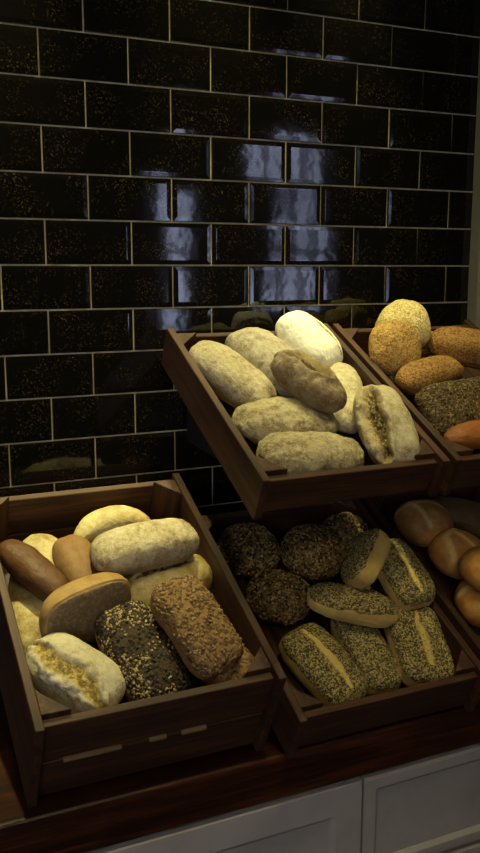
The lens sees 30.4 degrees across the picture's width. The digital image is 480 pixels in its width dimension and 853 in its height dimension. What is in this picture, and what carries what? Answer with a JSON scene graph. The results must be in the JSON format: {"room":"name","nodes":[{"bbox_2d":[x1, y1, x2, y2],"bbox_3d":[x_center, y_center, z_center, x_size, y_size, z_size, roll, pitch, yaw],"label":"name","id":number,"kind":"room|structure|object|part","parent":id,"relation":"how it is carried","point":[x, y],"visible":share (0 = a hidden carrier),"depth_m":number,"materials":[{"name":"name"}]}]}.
{"room":"food shop","nodes":[
{"label":"food shop","id":0,"kind":"room"},
{"bbox_2d":[0,0,479,581],"bbox_3d":[-0.624,0.017,1.478,2.402,2.720,0.112,-5,11,-24],"label":"wall","id":1,"kind":"structure","parent":0,"point":[184,166],"depth_m":1.60,"materials":[{"name":"black tile"}]},
{"bbox_2d":[187,408,216,458],"bbox_3d":[0.077,-0.007,1.538,0.269,0.181,0.346,-5,11,-24],"label":"shelf","id":2,"kind":"object","parent":1,"relation":"attached to","point":[195,436],"visible":0.06,"depth_m":1.61,"materials":[{"name":"brown wood"}]},
{"bbox_2d":[161,323,449,519],"bbox_3d":[0.094,-0.031,1.497,0.329,0.259,0.422,-5,11,-24],"label":"wooden crate","id":3,"kind":"object","parent":2,"relation":"on","point":[262,485],"visible":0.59,"depth_m":1.38,"materials":[{"name":"brown wood"}]},
{"bbox_3d":[-0.095,-0.127,1.575,0.039,0.070,0.039,-5,38,-24],"label":"corner post","id":4,"kind":"part","parent":3,"relation":"part of","materials":[{"name":"brown wood"}]},
{"bbox_2d":[189,340,276,408],"bbox_3d":[-0.015,-0.084,1.508,0.159,0.121,0.088,5,11,27],"label":"loaf","id":5,"kind":"object","parent":3,"relation":"in","point":[233,379],"visible":0.68,"depth_m":1.48,"materials":[{"name":"beige food"}]},
{"bbox_2d":[224,327,293,397],"bbox_3d":[0.053,-0.108,1.567,0.166,0.130,0.109,8,13,37],"label":"loaf","id":6,"kind":"object","parent":3,"relation":"in","point":[258,346],"visible":0.38,"depth_m":1.53,"materials":[{"name":"beige food"}]},
{"bbox_3d":[0.039,0.080,1.319,0.039,0.070,0.039,-5,38,-24],"label":"corner post","id":7,"kind":"part","parent":3,"relation":"part of","materials":[{"name":"brown wood"}]},
{"bbox_2d":[231,396,337,444],"bbox_3d":[0.073,-0.008,1.438,0.178,0.078,0.098,-2,10,-10],"label":"loaf","id":8,"kind":"object","parent":3,"relation":"in","point":[256,420],"visible":0.73,"depth_m":1.41,"materials":[{"name":"beige food"}]},
{"bbox_2d":[270,349,346,413],"bbox_3d":[0.113,-0.074,1.450,0.131,0.100,0.073,5,11,27],"label":"loaf","id":9,"kind":"object","parent":8,"relation":"on","point":[312,382],"visible":1,"depth_m":1.42,"materials":[{"name":"brown food"}]},
{"bbox_2d":[275,310,342,366],"bbox_3d":[0.126,-0.152,1.613,0.117,0.116,0.100,9,13,40],"label":"loaf","id":10,"kind":"object","parent":3,"relation":"in","point":[300,330],"visible":0.66,"depth_m":1.58,"materials":[{"name":"beige food"}]},
{"bbox_2d":[256,431,363,473],"bbox_3d":[0.111,0.047,1.380,0.177,0.078,0.089,-2,10,-14],"label":"loaf","id":11,"kind":"object","parent":3,"relation":"in","point":[310,451],"visible":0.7,"depth_m":1.35,"materials":[{"name":"beige food"}]},
{"bbox_2d":[330,362,362,433],"bbox_3d":[0.182,-0.052,1.542,0.073,0.109,0.159,0,10,1],"label":"loaf","id":12,"kind":"object","parent":3,"relation":"in","point":[348,376],"visible":0.48,"depth_m":1.51,"materials":[{"name":"beige food"}]},
{"bbox_2d":[353,385,419,464],"bbox_3d":[0.236,0.001,1.440,0.093,0.128,0.139,-3,11,-17],"label":"loaf","id":13,"kind":"object","parent":3,"relation":"in","point":[386,428],"visible":0.91,"depth_m":1.41,"materials":[{"name":"beige food"}]},
{"bbox_3d":[0.279,0.061,1.428,0.039,0.070,0.039,-5,38,-24],"label":"corner post","id":14,"kind":"part","parent":3,"relation":"part of","materials":[{"name":"brown wood"}]},
{"bbox_2d":[467,37,479,328],"bbox_3d":[0.514,-0.074,1.989,0.098,2.720,0.148,-5,11,-24],"label":"trim","id":15,"kind":"structure","parent":1,"relation":"attached to","point":[473,310],"depth_m":1.86,"materials":[{"name":"paint"}]},
{"bbox_3d":[0.376,0.016,1.712,0.269,0.131,0.379,-5,38,-24],"label":"shelf","id":16,"kind":"object","parent":1,"relation":"attached to","visible":0},
{"bbox_2d":[332,320,479,495],"bbox_3d":[0.404,-0.055,1.639,0.329,0.259,0.422,-5,11,-24],"label":"wooden crate","id":17,"kind":"object","parent":16,"relation":"on","point":[463,469],"visible":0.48,"depth_m":1.48,"materials":[{"name":"brown wood"}]},
{"bbox_3d":[0.215,-0.151,1.717,0.039,0.070,0.039,-5,38,-24],"label":"corner post","id":18,"kind":"part","parent":17,"relation":"part of","materials":[{"name":"brown wood"}]},
{"bbox_2d":[385,374,398,388],"bbox_3d":[0.278,-0.094,1.663,0.061,0.050,0.058,-5,12,-28],"label":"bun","id":19,"kind":"object","parent":17,"relation":"in","point":[391,377],"visible":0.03,"depth_m":1.64,"materials":[{"name":"brown food"}]},
{"bbox_2d":[368,319,421,374],"bbox_3d":[0.287,-0.146,1.632,0.109,0.103,0.070,-5,11,-27],"label":"bun","id":20,"kind":"object","parent":17,"relation":"in","point":[393,344],"visible":0.85,"depth_m":1.60,"materials":[{"name":"brown food"}]},
{"bbox_2d":[375,299,430,346],"bbox_3d":[0.315,-0.197,1.706,0.108,0.097,0.084,1,10,4],"label":"bun","id":21,"kind":"object","parent":17,"relation":"in","point":[412,312],"visible":0.59,"depth_m":1.68,"materials":[{"name":"beige food"}]},
{"bbox_2d":[421,331,432,357],"bbox_3d":[0.366,-0.166,1.760,0.060,0.057,0.051,-4,11,-23],"label":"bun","id":22,"kind":"object","parent":17,"relation":"in","point":[425,352],"visible":0.1,"depth_m":1.75,"materials":[{"name":"brown food"}]},
{"bbox_2d":[394,355,463,395],"bbox_3d":[0.349,-0.095,1.622,0.161,0.070,0.070,-8,13,-39],"label":"roll","id":23,"kind":"object","parent":17,"relation":"in","point":[415,375],"visible":0.9,"depth_m":1.58,"materials":[{"name":"brown food"}]},
{"bbox_2d":[414,377,479,437],"bbox_3d":[0.410,-0.033,1.581,0.220,0.111,0.092,-6,12,-29],"label":"loaf","id":24,"kind":"object","parent":17,"relation":"in","point":[445,405],"visible":0.75,"depth_m":1.53,"materials":[{"name":"brown food"}]},
{"bbox_2d":[426,326,479,368],"bbox_3d":[0.443,-0.152,1.708,0.161,0.084,0.087,-1,10,-8],"label":"roll","id":25,"kind":"object","parent":17,"relation":"in","point":[462,344],"visible":0.91,"depth_m":1.67,"materials":[{"name":"brown food"}]},
{"bbox_3d":[0.349,0.056,1.460,0.039,0.070,0.039,-5,38,-24],"label":"corner post","id":26,"kind":"part","parent":17,"relation":"part of","materials":[{"name":"brown wood"}]},
{"bbox_3d":[0.455,-0.170,1.826,0.039,0.070,0.039,-5,38,-24],"label":"corner post","id":27,"kind":"part","parent":17,"relation":"part of","materials":[{"name":"brown wood"}]},
{"bbox_2d":[444,420,479,448],"bbox_3d":[0.420,0.012,1.519,0.170,0.047,0.055,-5,11,-25],"label":"roll","id":28,"kind":"object","parent":17,"relation":"in","point":[467,434],"visible":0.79,"depth_m":1.48,"materials":[{"name":"orange food"}]},
{"bbox_3d":[0.627,1.547,0.939,6.400,0.100,3.800,-5,11,-24],"label":"floor","id":29,"kind":"structure","parent":0,"visible":0},
{"bbox_2d":[86,776,361,852],"bbox_3d":[-0.114,0.956,1.554,0.491,0.846,0.475,-5,11,-24],"label":"base cabinet","id":30,"kind":"object","parent":29,"relation":"on","point":[324,819],"visible":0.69,"depth_m":1.35,"materials":[{"name":"white paint"}]},
{"bbox_2d":[359,743,479,852],"bbox_3d":[0.348,0.918,1.765,0.524,0.846,0.475,-5,11,-24],"label":"base cabinet","id":31,"kind":"object","parent":29,"relation":"on","point":[431,804],"visible":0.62,"depth_m":1.47,"materials":[{"name":"white paint"}]},
{"bbox_2d":[0,640,479,852],"bbox_3d":[-0.507,0.530,1.311,2.400,0.074,0.449,-5,11,-24],"label":"countertop","id":32,"kind":"structure","parent":31,"relation":"on","point":[108,812],"depth_m":1.28,"materials":[{"name":"brown wood"}]},
{"bbox_2d":[0,473,286,807],"bbox_3d":[-0.197,0.298,1.381,0.353,0.356,0.492,-5,11,-24],"label":"wooden crate","id":33,"kind":"object","parent":32,"relation":"on","point":[56,749],"visible":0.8,"depth_m":1.25,"materials":[{"name":"brown wood"}]},
{"bbox_3d":[-0.403,0.194,1.466,0.039,0.163,0.039,-5,37,-24],"label":"corner post","id":34,"kind":"part","parent":33,"relation":"part of","materials":[{"name":"brown wood"}]},
{"bbox_2d":[8,533,57,655],"bbox_3d":[-0.317,0.262,1.379,0.098,0.145,0.214,-2,10,-11],"label":"loaf","id":35,"kind":"object","parent":33,"relation":"in","point":[26,606],"visible":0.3,"depth_m":1.33,"materials":[{"name":"beige food"}]},
{"bbox_2d":[0,539,67,600],"bbox_3d":[-0.314,0.220,1.343,0.142,0.080,0.058,9,13,40],"label":"roll","id":36,"kind":"object","parent":33,"relation":"in","point":[25,564],"visible":0.79,"depth_m":1.32,"materials":[{"name":"brown food"}]},
{"bbox_3d":[-0.257,0.419,1.186,0.039,0.163,0.039,-5,37,-24],"label":"corner post","id":37,"kind":"part","parent":33,"relation":"part of","materials":[{"name":"brown wood"}]},
{"bbox_2d":[26,632,125,713],"bbox_3d":[-0.230,0.345,1.226,0.136,0.102,0.099,4,11,20],"label":"loaf","id":38,"kind":"object","parent":33,"relation":"in","point":[63,668],"visible":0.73,"depth_m":1.20,"materials":[{"name":"beige food"}]},
{"bbox_2d":[52,534,100,582],"bbox_3d":[-0.252,0.219,1.386,0.070,0.079,0.119,-6,12,-32],"label":"roll","id":39,"kind":"object","parent":33,"relation":"in","point":[70,553],"visible":0.6,"depth_m":1.37,"materials":[{"name":"beige food"}]},
{"bbox_2d":[39,572,131,643],"bbox_3d":[-0.230,0.274,1.309,0.148,0.110,0.068,-8,13,-37],"label":"loaf","id":40,"kind":"object","parent":33,"relation":"in","point":[73,608],"visible":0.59,"depth_m":1.28,"materials":[{"name":"brown food"}]},
{"bbox_2d":[74,505,150,542],"bbox_3d":[-0.221,0.165,1.499,0.146,0.059,0.062,-6,12,-32],"label":"loaf","id":41,"kind":"object","parent":33,"relation":"in","point":[101,520],"visible":0.53,"depth_m":1.48,"materials":[{"name":"beige food"}]},
{"bbox_2d":[94,600,191,701],"bbox_3d":[-0.143,0.330,1.274,0.099,0.129,0.148,-9,13,-40],"label":"loaf","id":42,"kind":"object","parent":33,"relation":"in","point":[129,634],"visible":0.82,"depth_m":1.25,"materials":[{"name":"black food"}]},
{"bbox_3d":[-0.141,0.173,1.585,0.039,0.163,0.039,-5,37,-24],"label":"corner post","id":43,"kind":"part","parent":33,"relation":"part of","materials":[{"name":"brown wood"}]},
{"bbox_2d":[123,554,212,606],"bbox_3d":[-0.122,0.250,1.411,0.174,0.084,0.100,-8,13,-40],"label":"loaf","id":44,"kind":"object","parent":33,"relation":"in","point":[142,584],"visible":0.33,"depth_m":1.38,"materials":[{"name":"beige food"}]},
{"bbox_2d":[89,518,198,575],"bbox_3d":[-0.148,0.186,1.379,0.178,0.075,0.080,-6,12,-30],"label":"loaf","id":45,"kind":"object","parent":44,"relation":"on","point":[133,548],"visible":0.98,"depth_m":1.35,"materials":[{"name":"beige food"}]},
{"bbox_2d":[150,573,244,678],"bbox_3d":[-0.065,0.287,1.276,0.092,0.122,0.136,-10,14,-44],"label":"loaf","id":46,"kind":"object","parent":33,"relation":"in","point":[205,639],"visible":1,"depth_m":1.25,"materials":[{"name":"brown food"}]},
{"bbox_2d":[183,646,253,684],"bbox_3d":[-0.046,0.335,1.315,0.144,0.093,0.087,9,14,41],"label":"loaf","id":47,"kind":"object","parent":33,"relation":"in","point":[238,671],"visible":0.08,"depth_m":1.27,"materials":[{"name":"brown food"}]},
{"bbox_3d":[0.005,0.398,1.305,0.039,0.163,0.039,-5,37,-24],"label":"corner post","id":48,"kind":"part","parent":33,"relation":"part of","materials":[{"name":"brown wood"}]},
{"bbox_2d":[202,499,479,758],"bbox_3d":[0.147,0.310,1.524,0.345,0.282,0.457,-5,11,-24],"label":"wooden crate","id":49,"kind":"object","parent":32,"relation":"on","point":[300,719],"visible":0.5,"depth_m":1.41,"materials":[{"name":"brown wood"}]},
{"bbox_3d":[-0.056,0.207,1.610,0.039,0.083,0.039,-5,37,-24],"label":"corner post","id":50,"kind":"part","parent":49,"relation":"part of","materials":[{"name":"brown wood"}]},
{"bbox_2d":[216,521,280,577],"bbox_3d":[0.015,0.223,1.594,0.115,0.094,0.110,-5,11,-26],"label":"roll","id":51,"kind":"object","parent":49,"relation":"in","point":[249,548],"visible":0.93,"depth_m":1.56,"materials":[{"name":"black food"}]},
{"bbox_2d":[245,569,309,625],"bbox_3d":[0.067,0.291,1.515,0.118,0.086,0.101,1,10,4],"label":"roll","id":52,"kind":"object","parent":49,"relation":"in","point":[277,597],"visible":0.94,"depth_m":1.48,"materials":[{"name":"brown food"}]},
{"bbox_3d":[0.091,0.430,1.329,0.039,0.083,0.039,-5,37,-24],"label":"corner post","id":53,"kind":"part","parent":49,"relation":"part of","materials":[{"name":"brown wood"}]},
{"bbox_2d":[280,523,344,581],"bbox_3d":[0.131,0.229,1.603,0.117,0.099,0.111,-5,11,-27],"label":"roll","id":54,"kind":"object","parent":49,"relation":"in","point":[312,552],"visible":0.98,"depth_m":1.57,"materials":[{"name":"brown food"}]},
{"bbox_2d":[279,622,368,706],"bbox_3d":[0.133,0.383,1.412,0.094,0.106,0.145,-8,13,-39],"label":"loaf","id":55,"kind":"object","parent":49,"relation":"in","point":[310,652],"visible":0.91,"depth_m":1.39,"materials":[{"name":"brown food"}]},
{"bbox_3d":[0.199,0.186,1.726,0.039,0.083,0.039,-5,37,-24],"label":"corner post","id":56,"kind":"part","parent":49,"relation":"part of","materials":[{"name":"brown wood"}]},
{"bbox_2d":[322,512,367,558],"bbox_3d":[0.198,0.205,1.671,0.096,0.084,0.094,-8,13,-38],"label":"roll","id":57,"kind":"object","parent":49,"relation":"in","point":[347,527],"visible":0.47,"depth_m":1.64,"materials":[{"name":"black food"}]},
{"bbox_2d":[330,619,401,694],"bbox_3d":[0.207,0.370,1.457,0.075,0.109,0.142,-5,11,-25],"label":"loaf","id":58,"kind":"object","parent":49,"relation":"in","point":[367,647],"visible":0.66,"depth_m":1.43,"materials":[{"name":"beige food"}]},
{"bbox_2d":[306,582,399,627],"bbox_3d":[0.187,0.295,1.463,0.154,0.071,0.066,0,10,-3],"label":"loaf","id":59,"kind":"object","parent":58,"relation":"on","point":[336,601],"visible":1,"depth_m":1.44,"materials":[{"name":"beige food"}]},
{"bbox_2d":[340,528,390,588],"bbox_3d":[0.212,0.223,1.492,0.070,0.095,0.111,6,12,30],"label":"loaf","id":60,"kind":"object","parent":59,"relation":"on","point":[364,562],"visible":1,"depth_m":1.47,"materials":[{"name":"brown food"}]},
{"bbox_2d":[384,606,454,686],"bbox_3d":[0.294,0.360,1.463,0.096,0.112,0.140,-2,10,-10],"label":"loaf","id":61,"kind":"object","parent":49,"relation":"in","point":[419,647],"visible":0.77,"depth_m":1.43,"materials":[{"name":"beige food"}]},
{"bbox_2d":[378,538,435,610],"bbox_3d":[0.279,0.255,1.525,0.082,0.102,0.123,-6,12,-29],"label":"loaf","id":62,"kind":"object","parent":61,"relation":"on","point":[405,580],"visible":0.81,"depth_m":1.50,"materials":[{"name":"beige food"}]},
{"bbox_3d":[0.345,0.409,1.446,0.039,0.083,0.039,-5,37,-24],"label":"corner post","id":63,"kind":"part","parent":49,"relation":"part of","materials":[{"name":"brown wood"}]},
{"bbox_2d":[359,484,479,706],"bbox_3d":[0.473,0.284,1.673,0.345,0.282,0.457,-5,11,-24],"label":"wooden crate","id":64,"kind":"object","parent":32,"relation":"on","point":[382,509],"visible":0.14,"depth_m":1.70,"materials":[{"name":"brown wood"}]},
{"bbox_3d":[0.271,0.180,1.760,0.039,0.083,0.039,-5,37,-24],"label":"corner post","id":65,"kind":"part","parent":64,"relation":"part of","materials":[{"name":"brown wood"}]},
{"bbox_2d":[394,498,453,546],"bbox_3d":[0.364,0.190,1.750,0.111,0.088,0.103,-5,11,-26],"label":"bun","id":66,"kind":"object","parent":64,"relation":"in","point":[419,521],"visible":0.85,"depth_m":1.72,"materials":[{"name":"brown food"}]},
{"bbox_2d":[428,528,479,579],"bbox_3d":[0.414,0.240,1.680,0.110,0.087,0.102,-10,14,-44],"label":"bun","id":67,"kind":"object","parent":64,"relation":"in","point":[445,550],"visible":0.8,"depth_m":1.65,"materials":[{"name":"brown food"}]},
{"bbox_2d":[433,496,479,537],"bbox_3d":[0.473,0.186,1.807,0.178,0.081,0.080,1,10,5],"label":"loaf","id":68,"kind":"object","parent":64,"relation":"in","point":[464,513],"visible":0.66,"depth_m":1.78,"materials":[{"name":"brown food"}]},
{"bbox_2d":[454,580,479,627],"bbox_3d":[0.442,0.318,1.605,0.105,0.083,0.101,-3,11,-19],"label":"bun","id":69,"kind":"object","parent":64,"relation":"in","point":[466,598],"visible":0.81,"depth_m":1.57,"materials":[{"name":"brown food"}]},
{"bbox_2d":[458,545,479,590],"bbox_3d":[0.440,0.253,1.579,0.097,0.076,0.090,-7,12,-33],"label":"bun","id":70,"kind":"object","parent":69,"relation":"on","point":[469,562],"visible":1,"depth_m":1.55,"materials":[{"name":"brown food"}]},
{"bbox_3d":[0.525,0.160,1.876,0.039,0.083,0.039,-5,37,-24],"label":"corner post","id":71,"kind":"part","parent":64,"relation":"part of","materials":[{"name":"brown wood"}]},
{"bbox_3d":[0.431,0.844,1.570,0.521,0.250,0.018,-5,11,-24],"label":"drawer","id":72,"kind":"part","parent":31,"relation":"part of","materials":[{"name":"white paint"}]}
]}

